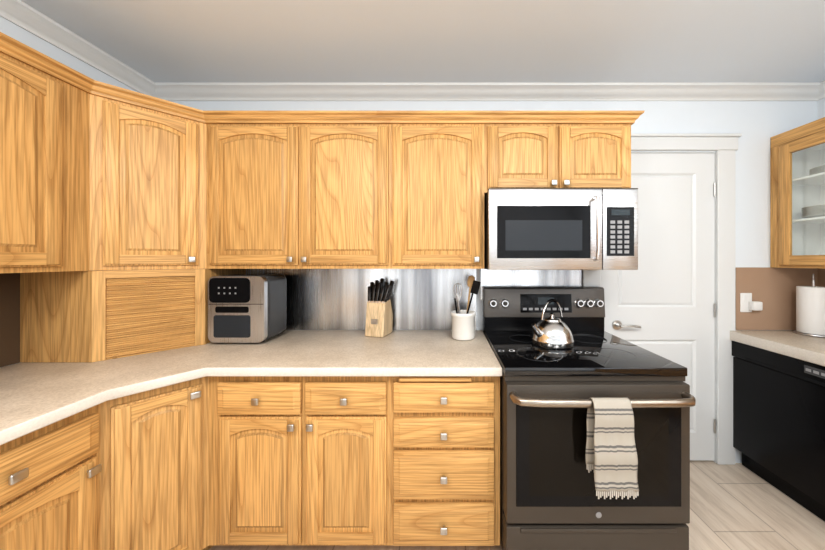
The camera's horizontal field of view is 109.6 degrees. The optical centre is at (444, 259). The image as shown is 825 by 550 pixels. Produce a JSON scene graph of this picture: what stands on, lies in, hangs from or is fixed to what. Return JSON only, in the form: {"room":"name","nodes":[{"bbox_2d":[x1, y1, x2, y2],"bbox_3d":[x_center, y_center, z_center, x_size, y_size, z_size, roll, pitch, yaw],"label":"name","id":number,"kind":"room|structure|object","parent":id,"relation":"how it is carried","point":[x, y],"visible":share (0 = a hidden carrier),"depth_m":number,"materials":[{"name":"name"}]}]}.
{"room":"kitchen","nodes":[
{"label":"kitchen","id":0,"kind":"room"},
{"bbox_2d":[0,16,137,367],"bbox_3d":[-1.960,0.105,-0.300,0.120,2.450,4.400,0,0,0],"label":"wall","id":1,"kind":"structure","parent":0,"point":[18,33],"depth_m":1.41,"materials":[{"name":"white paint"}]},
{"bbox_2d":[0,273,19,366],"bbox_3d":[-1.895,0.253,-0.054,0.003,0.408,2.693,0,0,0],"label":"backsplash","id":2,"kind":"structure","parent":1,"relation":"attached to","point":[9,282],"depth_m":1.26,"materials":[{"name":"beige"}]},
{"bbox_2d":[0,32,91,272],"bbox_3d":[-1.737,-0.374,0.990,0.322,0.844,0.622,0,0,0],"label":"upper cabinet","id":3,"kind":"object","parent":1,"relation":"attached to","point":[46,104],"depth_m":1.14,"materials":[{"name":"brown wood"}]},
{"bbox_2d":[0,0,155,96],"bbox_3d":[-1.863,-1.080,-0.300,0.071,0.078,4.398,0,0,0],"label":"crown molding","id":4,"kind":"structure","parent":1,"relation":"attached to","point":[26,17],"depth_m":1.45,"materials":[{"name":"white paint"}]},
{"bbox_2d":[21,0,824,81],"bbox_3d":[0.270,-1.170,-0.300,4.580,0.100,4.640,0,0,0],"label":"ceiling","id":5,"kind":"structure","parent":0,"point":[468,40],"depth_m":1.47,"materials":[{"name":"white paint"}]},
{"bbox_2d":[161,101,816,462],"bbox_3d":[0.270,0.105,1.985,4.580,2.450,0.170,0,0,0],"label":"wall","id":6,"kind":"structure","parent":0,"point":[757,125],"depth_m":1.90,"materials":[{"name":"white paint"}]},
{"bbox_2d":[92,79,195,270],"bbox_3d":[-1.603,-0.374,1.600,0.590,0.844,0.596,0,0,0],"label":"upper cabinet","id":7,"kind":"object","parent":6,"relation":"attached to","point":[95,175],"depth_m":1.40,"materials":[{"name":"brown wood"}]},
{"bbox_2d":[196,109,311,268],"bbox_3d":[-1.048,-0.374,1.708,0.639,0.844,0.381,0,0,0],"label":"upper cabinet","id":8,"kind":"object","parent":6,"relation":"attached to","point":[254,168],"depth_m":1.57,"materials":[{"name":"brown wood"}]},
{"bbox_2d":[312,111,403,268],"bbox_3d":[-0.544,-0.374,1.734,0.625,0.844,0.328,0,0,0],"label":"upper cabinet","id":9,"kind":"object","parent":6,"relation":"attached to","point":[358,156],"depth_m":1.57,"materials":[{"name":"brown wood"}]},
{"bbox_2d":[246,269,581,329],"bbox_3d":[-0.151,0.242,1.897,2.294,0.429,0.003,0,0,0],"label":"backsplash","id":10,"kind":"structure","parent":6,"relation":"attached to","point":[337,299],"depth_m":1.90,"materials":[{"name":"silver metal"}]},
{"bbox_2d":[404,111,487,268],"bbox_3d":[-0.075,-0.374,1.734,0.581,0.844,0.328,0,0,0],"label":"upper cabinet","id":11,"kind":"object","parent":6,"relation":"attached to","point":[446,152],"depth_m":1.57,"materials":[{"name":"brown wood"}]},
{"bbox_2d":[156,82,823,100],"bbox_3d":[0.276,-1.080,1.863,4.170,0.078,0.071,0,0,0],"label":"crown molding","id":12,"kind":"structure","parent":6,"relation":"attached to","point":[169,91],"depth_m":1.86,"materials":[{"name":"white paint"}]},
{"bbox_2d":[488,111,575,188],"bbox_3d":[0.448,-0.583,1.734,0.463,0.426,0.328,0,0,0],"label":"upper cabinet","id":13,"kind":"object","parent":6,"relation":"attached to","point":[527,149],"depth_m":1.57,"materials":[{"name":"brown wood"}]},
{"bbox_2d":[484,188,637,269],"bbox_3d":[0.611,-0.160,1.671,0.770,0.422,0.446,0,0,0],"label":"over-the-range microwave","id":14,"kind":"object","parent":13,"relation":"attached to","point":[560,228],"visible":1,"depth_m":1.49,"materials":[{"name":"grey metal"}]},
{"bbox_2d":[576,111,635,187],"bbox_3d":[0.787,-0.583,1.734,0.464,0.426,0.328,0,0,0],"label":"upper cabinet","id":15,"kind":"object","parent":6,"relation":"attached to","point":[603,138],"depth_m":1.57,"materials":[{"name":"brown wood"}]},
{"bbox_2d":[601,153,715,460],"bbox_3d":[1.393,0.308,1.894,0.760,2.020,0.092,0,0,0],"label":"door","id":16,"kind":"structure","parent":6,"relation":"in","point":[660,301],"depth_m":1.91,"materials":[{"name":"white paint"}]},
{"bbox_2d":[582,133,741,464],"bbox_3d":[1.393,0.257,1.943,1.043,2.146,0.154,0,0,0],"label":"door frame","id":17,"kind":"structure","parent":6,"relation":"attached to","point":[724,146],"depth_m":1.88,"materials":[{"name":"white paint"}]},
{"bbox_2d":[736,267,819,329],"bbox_3d":[2.163,0.253,1.896,0.522,0.408,0.005,0,0,0],"label":"backsplash","id":18,"kind":"structure","parent":6,"relation":"attached to","point":[772,290],"depth_m":1.89,"materials":[{"name":"beige"}]},
{"bbox_2d":[740,293,762,311],"bbox_3d":[1.980,0.278,1.874,0.110,0.125,0.038,0,0,0],"label":"electrical outlet plate","id":19,"kind":"object","parent":18,"relation":"attached to","point":[747,304],"visible":1,"depth_m":1.89,"materials":[{"name":"white plastic"}]},
{"bbox_2d":[208,461,824,549],"bbox_3d":[0.270,1.380,-0.300,4.580,0.100,4.640,0,0,0],"label":"floor","id":20,"kind":"structure","parent":0,"point":[738,506],"depth_m":1.48,"materials":[{"name":"tile"}]},
{"bbox_2d":[0,401,107,549],"bbox_3d":[-1.555,0.914,0.775,0.685,0.832,0.491,0,0,0],"label":"base cabinet","id":21,"kind":"object","parent":20,"relation":"on","point":[54,477],"depth_m":0.91,"materials":[{"name":"brown wood"}]},
{"bbox_2d":[0,342,215,444],"bbox_3d":[-1.538,0.478,0.249,0.720,0.040,3.298,0,0,0],"label":"countertop","id":22,"kind":"structure","parent":21,"relation":"on","point":[34,396],"depth_m":1.05,"materials":[{"name":"stone"}]},
{"bbox_2d":[20,269,245,361],"bbox_3d":[-1.599,0.253,1.595,0.598,0.408,0.601,0,0,0],"label":"appliance garage","id":23,"kind":"object","parent":22,"relation":"on","point":[81,316],"visible":0.98,"depth_m":1.34,"materials":[{"name":"brown wood"}]},
{"bbox_2d":[208,376,391,548],"bbox_3d":[-0.616,0.914,1.578,0.751,0.832,0.641,0,0,0],"label":"base cabinet","id":24,"kind":"object","parent":20,"relation":"on","point":[293,460],"depth_m":1.26,"materials":[{"name":"brown wood"}]},
{"bbox_2d":[104,330,501,400],"bbox_3d":[-0.467,0.478,1.460,1.422,0.040,0.876,0,0,0],"label":"countertop","id":25,"kind":"structure","parent":24,"relation":"on","point":[291,352],"depth_m":1.33,"materials":[{"name":"stone"}]},
{"bbox_2d":[208,274,286,342],"bbox_3d":[-1.128,0.271,1.686,0.312,0.372,0.247,0,0,0],"label":"air fryer oven","id":26,"kind":"object","parent":25,"relation":"on","point":[247,308],"visible":1,"depth_m":1.56,"materials":[{"name":"grey plastic"}]},
{"bbox_2d":[365,278,394,337],"bbox_3d":[-0.398,0.286,1.787,0.163,0.341,0.167,0,0,0],"label":"knife block","id":27,"kind":"object","parent":25,"relation":"on","point":[379,318],"visible":1,"depth_m":1.75,"materials":[{"name":"brown wood"}]},
{"bbox_2d":[451,275,480,340],"bbox_3d":[0.119,0.273,1.700,0.172,0.366,0.148,0,0,0],"label":"utensil crock","id":28,"kind":"object","parent":25,"relation":"on","point":[463,325],"visible":1,"depth_m":1.66,"materials":[{"name":"white ceramic"}]},
{"bbox_2d":[392,376,499,545],"bbox_3d":[-0.013,0.914,1.578,0.455,0.832,0.641,0,0,0],"label":"base cabinet","id":29,"kind":"object","parent":20,"relation":"on","point":[446,429],"depth_m":1.26,"materials":[{"name":"brown wood"}]},
{"bbox_2d":[483,286,695,549],"bbox_3d":[0.623,0.751,1.494,0.754,1.158,0.801,0,0,0],"label":"range","id":30,"kind":"object","parent":20,"relation":"on","point":[549,500],"visible":0.88,"depth_m":1.18,"materials":[{"name":"grey metal"}]},
{"bbox_2d":[531,299,573,348],"bbox_3d":[0.556,0.323,1.536,0.238,0.238,0.216,0,0,0],"label":"kettle","id":31,"kind":"object","parent":30,"relation":"on","point":[551,332],"visible":1,"depth_m":1.47,"materials":[{"name":"silver metal"}]},
{"bbox_2d":[585,398,638,498],"bbox_3d":[0.635,0.708,1.103,0.174,0.363,0.060,0,0,0],"label":"dish towel","id":32,"kind":"object","parent":30,"relation":"hanging from","point":[611,454],"visible":1,"depth_m":1.08,"materials":[{"name":"fabric"}]},
{"bbox_2d":[732,341,824,521],"bbox_3d":[2.146,0.926,1.597,0.580,0.808,0.598,0,0,0],"label":"dishwasher","id":33,"kind":"object","parent":20,"relation":"on","point":[779,421],"visible":0.98,"depth_m":1.61,"materials":[{"name":"black plastic"}]},
{"bbox_3d":[2.129,0.926,-0.052,0.618,0.808,2.695,0,0,0],"label":"base cabinet","id":34,"kind":"object","parent":20,"relation":"on","visible":0},
{"bbox_2d":[730,330,824,365],"bbox_3d":[2.143,0.489,0.246,0.590,0.062,3.292,0,0,0],"label":"countertop","id":35,"kind":"structure","parent":34,"relation":"on","point":[792,344],"depth_m":1.65,"materials":[{"name":"stone"}]},
{"bbox_2d":[793,274,824,337],"bbox_3d":[2.255,0.270,1.775,0.160,0.373,0.160,0,0,0],"label":"paper towel holder","id":36,"kind":"object","parent":35,"relation":"on","point":[810,310],"visible":1,"depth_m":1.74,"materials":[{"name":"white paper"}]},
{"bbox_2d":[817,98,824,119],"bbox_3d":[2.500,0.105,-0.300,0.120,2.450,4.400,0,0,0],"label":"wall","id":37,"kind":"structure","parent":0,"point":[820,108],"depth_m":1.88,"materials":[{"name":"white paint"}]},
{"bbox_2d":[770,117,824,268],"bbox_3d":[2.260,-0.377,1.298,0.357,0.850,1.197,0,0,0],"label":"glass-front cabinet","id":38,"kind":"object","parent":37,"relation":"attached to","point":[797,154],"depth_m":1.83,"materials":[{"name":"brown"}]},
{"bbox_2d":[801,204,824,217],"label":"dishes","id":39,"kind":"object","parent":38,"relation":"in","point":[817,207],"depth_m":1.71,"materials":[{"name":"white ceramic"}]},
{"bbox_2d":[809,165,824,174],"label":"dishes","id":40,"kind":"object","parent":38,"relation":"in","point":[818,169],"depth_m":1.70,"materials":[{"name":"white ceramic"}]},
{"bbox_2d":[812,81,824,100],"bbox_3d":[2.403,-1.080,-0.300,0.071,0.078,4.398,0,0,0],"label":"crown molding","id":41,"kind":"structure","parent":37,"relation":"attached to","point":[822,84],"depth_m":1.84,"materials":[{"name":"white paint"}]},
{"bbox_2d":[820,269,824,286],"bbox_3d":[2.436,0.253,0.249,0.004,0.408,3.298,0,0,0],"label":"backsplash","id":42,"kind":"structure","parent":37,"relation":"attached to","point":[822,271],"depth_m":1.87,"materials":[{"name":"beige"}]}
]}

